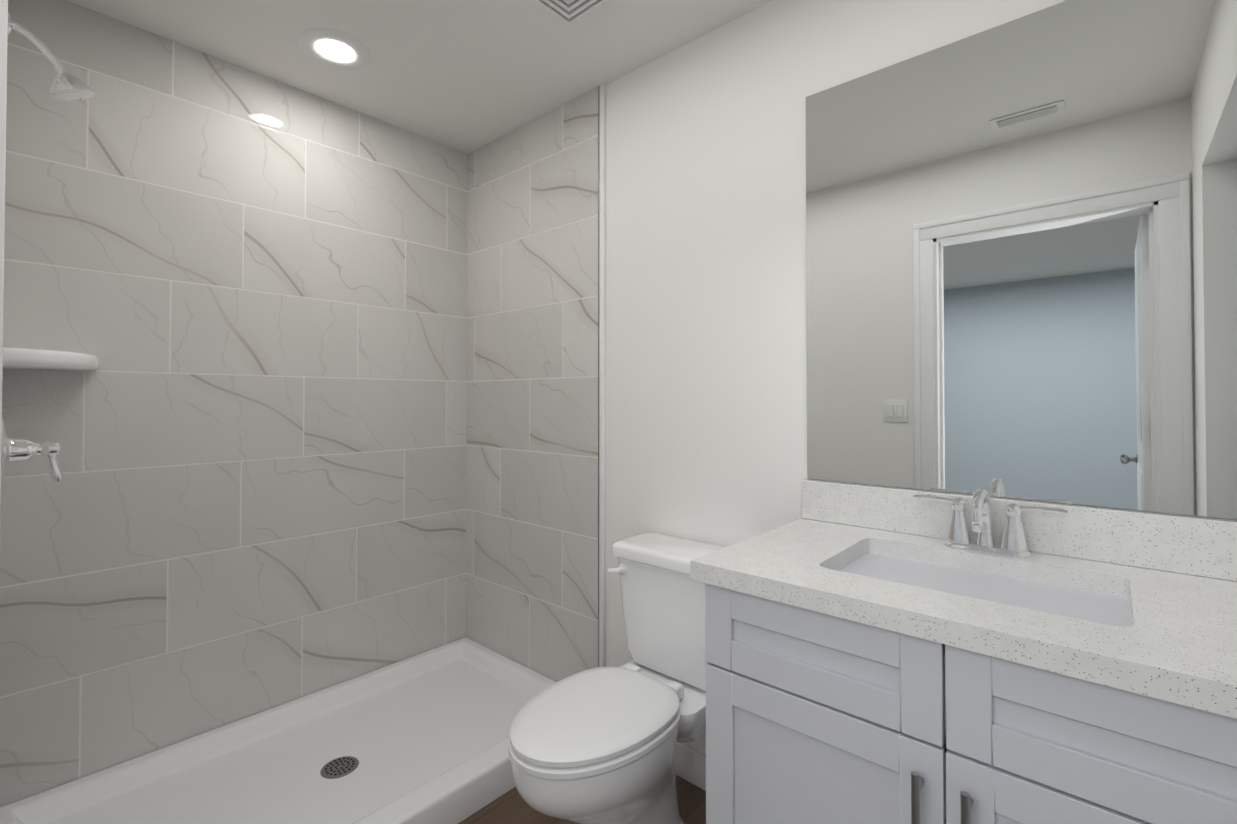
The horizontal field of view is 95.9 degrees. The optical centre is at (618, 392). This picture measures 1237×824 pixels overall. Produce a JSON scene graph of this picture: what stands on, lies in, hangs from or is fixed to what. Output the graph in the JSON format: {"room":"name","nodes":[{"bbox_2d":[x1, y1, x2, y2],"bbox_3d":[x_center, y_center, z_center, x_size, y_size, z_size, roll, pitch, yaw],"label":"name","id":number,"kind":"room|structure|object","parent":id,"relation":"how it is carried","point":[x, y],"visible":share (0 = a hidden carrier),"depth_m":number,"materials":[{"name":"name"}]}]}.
{"room":"bathroom","nodes":[
{"label":"bathroom","id":0,"kind":"room"},
{"bbox_2d":[0,0,467,807],"bbox_3d":[-1.295,0.054,2.126,0.120,2.430,1.840,-1,-1,42],"label":"tiled wall","id":1,"kind":"structure","parent":0,"point":[248,288],"depth_m":1.91,"materials":[{"name":"tile"}]},
{"bbox_2d":[67,0,771,153],"bbox_3d":[-0.291,-1.212,1.255,2.800,0.080,1.840,-1,-1,42],"label":"ceiling","id":2,"kind":"structure","parent":0,"point":[467,76],"depth_m":1.87,"materials":[{"name":"white paint"}]},
{"bbox_2d":[298,28,370,68],"bbox_3d":[-0.960,-1.159,1.893,0.222,0.009,0.222,-1,-1,42],"label":"recessed light","id":3,"kind":"object","parent":2,"relation":"in","point":[335,48],"visible":1,"depth_m":1.88,"materials":[{"name":"plastic"}]},
{"bbox_2d":[533,0,608,25],"bbox_3d":[-0.141,-1.160,1.544,0.290,0.016,0.290,-1,-1,42],"label":"air vent","id":4,"kind":"object","parent":2,"relation":"attached to","point":[569,12],"visible":0.97,"depth_m":1.67,"materials":[{"name":"plastic"}]},
{"bbox_2d":[458,775,705,823],"bbox_3d":[-0.291,1.288,1.222,2.800,0.060,1.840,-1,-1,42],"label":"floor","id":5,"kind":"structure","parent":0,"point":[511,806],"depth_m":1.69,"materials":[{"name":"brown wood"}]},
{"bbox_2d":[0,637,556,823],"bbox_3d":[-0.900,1.209,1.806,0.869,0.112,1.502,-1,-1,42],"label":"shower pan","id":6,"kind":"object","parent":5,"relation":"on","point":[422,738],"visible":0.9,"depth_m":1.81,"materials":[{"name":"plastic"}]},
{"bbox_2d":[508,533,724,823],"bbox_3d":[0.024,0.866,1.520,0.416,0.790,0.718,-1,-1,42],"label":"toilet","id":7,"kind":"object","parent":5,"relation":"on","point":[594,746],"visible":0.96,"depth_m":1.45,"materials":[{"name":"ceramic"}]},
{"bbox_2d":[690,479,1236,823],"bbox_3d":[0.664,0.730,1.055,0.891,1.052,0.590,-1,-1,42],"label":"bathroom vanity","id":8,"kind":"object","parent":5,"relation":"on","point":[881,655],"visible":1,"depth_m":0.95,"materials":[{"name":"paint"}]},
{"bbox_2d":[605,0,1236,755],"bbox_3d":[0.324,0.051,1.842,2.680,2.430,0.120,-1,-1,42],"label":"wall","id":9,"kind":"structure","parent":0,"point":[705,288],"depth_m":1.77,"materials":[{"name":"white paint"}]},
{"bbox_2d":[466,87,597,681],"bbox_3d":[-0.396,0.058,2.391,0.875,2.430,0.012,-1,-1,42],"label":"tiled wall","id":10,"kind":"structure","parent":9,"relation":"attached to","point":[532,436],"depth_m":2.34,"materials":[{"name":"tile"}]},
{"bbox_2d":[598,86,599,666],"bbox_3d":[-0.074,-0.002,2.097,0.004,2.318,0.004,-1,-1,42],"label":"trim","id":11,"kind":"structure","parent":9,"relation":"attached to","point":[598,376],"depth_m":2.10,"materials":[{"name":"silver metal"}]},
{"bbox_2d":[599,84,604,666],"bbox_3d":[-0.061,0.054,2.093,0.022,2.430,0.014,-1,-1,42],"label":"trim","id":12,"kind":"structure","parent":9,"relation":"attached to","point":[602,375],"depth_m":2.09,"materials":[{"name":"white paint"}]},
{"bbox_2d":[674,742,705,790],"bbox_3d":[0.242,1.213,1.810,0.786,0.105,0.014,-1,-1,42],"label":"baseboard","id":13,"kind":"structure","parent":9,"relation":"attached to","point":[690,765],"depth_m":1.81,"materials":[{"name":"white paint"}]},
{"bbox_2d":[806,0,1236,518],"bbox_3d":[0.844,-0.302,1.302,0.832,1.079,0.006,-1,-1,42],"label":"mirror","id":14,"kind":"object","parent":9,"relation":"attached to","point":[1021,257],"visible":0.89,"depth_m":1.23,"materials":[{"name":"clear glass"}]},
{"bbox_3d":[-1.426,0.042,1.227,0.875,2.430,0.080,-1,-1,42],"label":"wall","id":15,"kind":"structure","parent":0,"visible":0},
{"bbox_2d":[0,0,7,511],"bbox_3d":[-1.089,0.038,0.931,0.022,2.430,0.082,-1,-1,42],"label":"trim","id":16,"kind":"structure","parent":15,"relation":"attached to","point":[3,44],"depth_m":0.96,"materials":[{"name":"white paint"}]},
{"bbox_2d":[1,416,62,485],"bbox_3d":[-1.369,0.134,1.302,0.168,0.168,0.108,-1,-1,42],"label":"shower valve","id":17,"kind":"object","parent":15,"relation":"attached to","point":[16,450],"visible":0.96,"depth_m":1.28,"materials":[{"name":"silver metal"}]},
{"bbox_2d":[3,347,99,370],"bbox_3d":[-1.578,-0.090,1.558,0.210,0.048,0.210,-1,-1,42],"label":"corner shelf","id":18,"kind":"object","parent":15,"relation":"attached to","point":[27,359],"visible":0.96,"depth_m":1.50,"materials":[{"name":"ceramic"}]},
{"bbox_2d":[8,12,95,100],"bbox_3d":[-1.354,-0.793,1.332,0.084,0.166,0.156,-1,-1,42],"label":"shower head","id":19,"kind":"object","parent":15,"relation":"attached to","point":[65,85],"visible":0.88,"depth_m":1.33}
]}

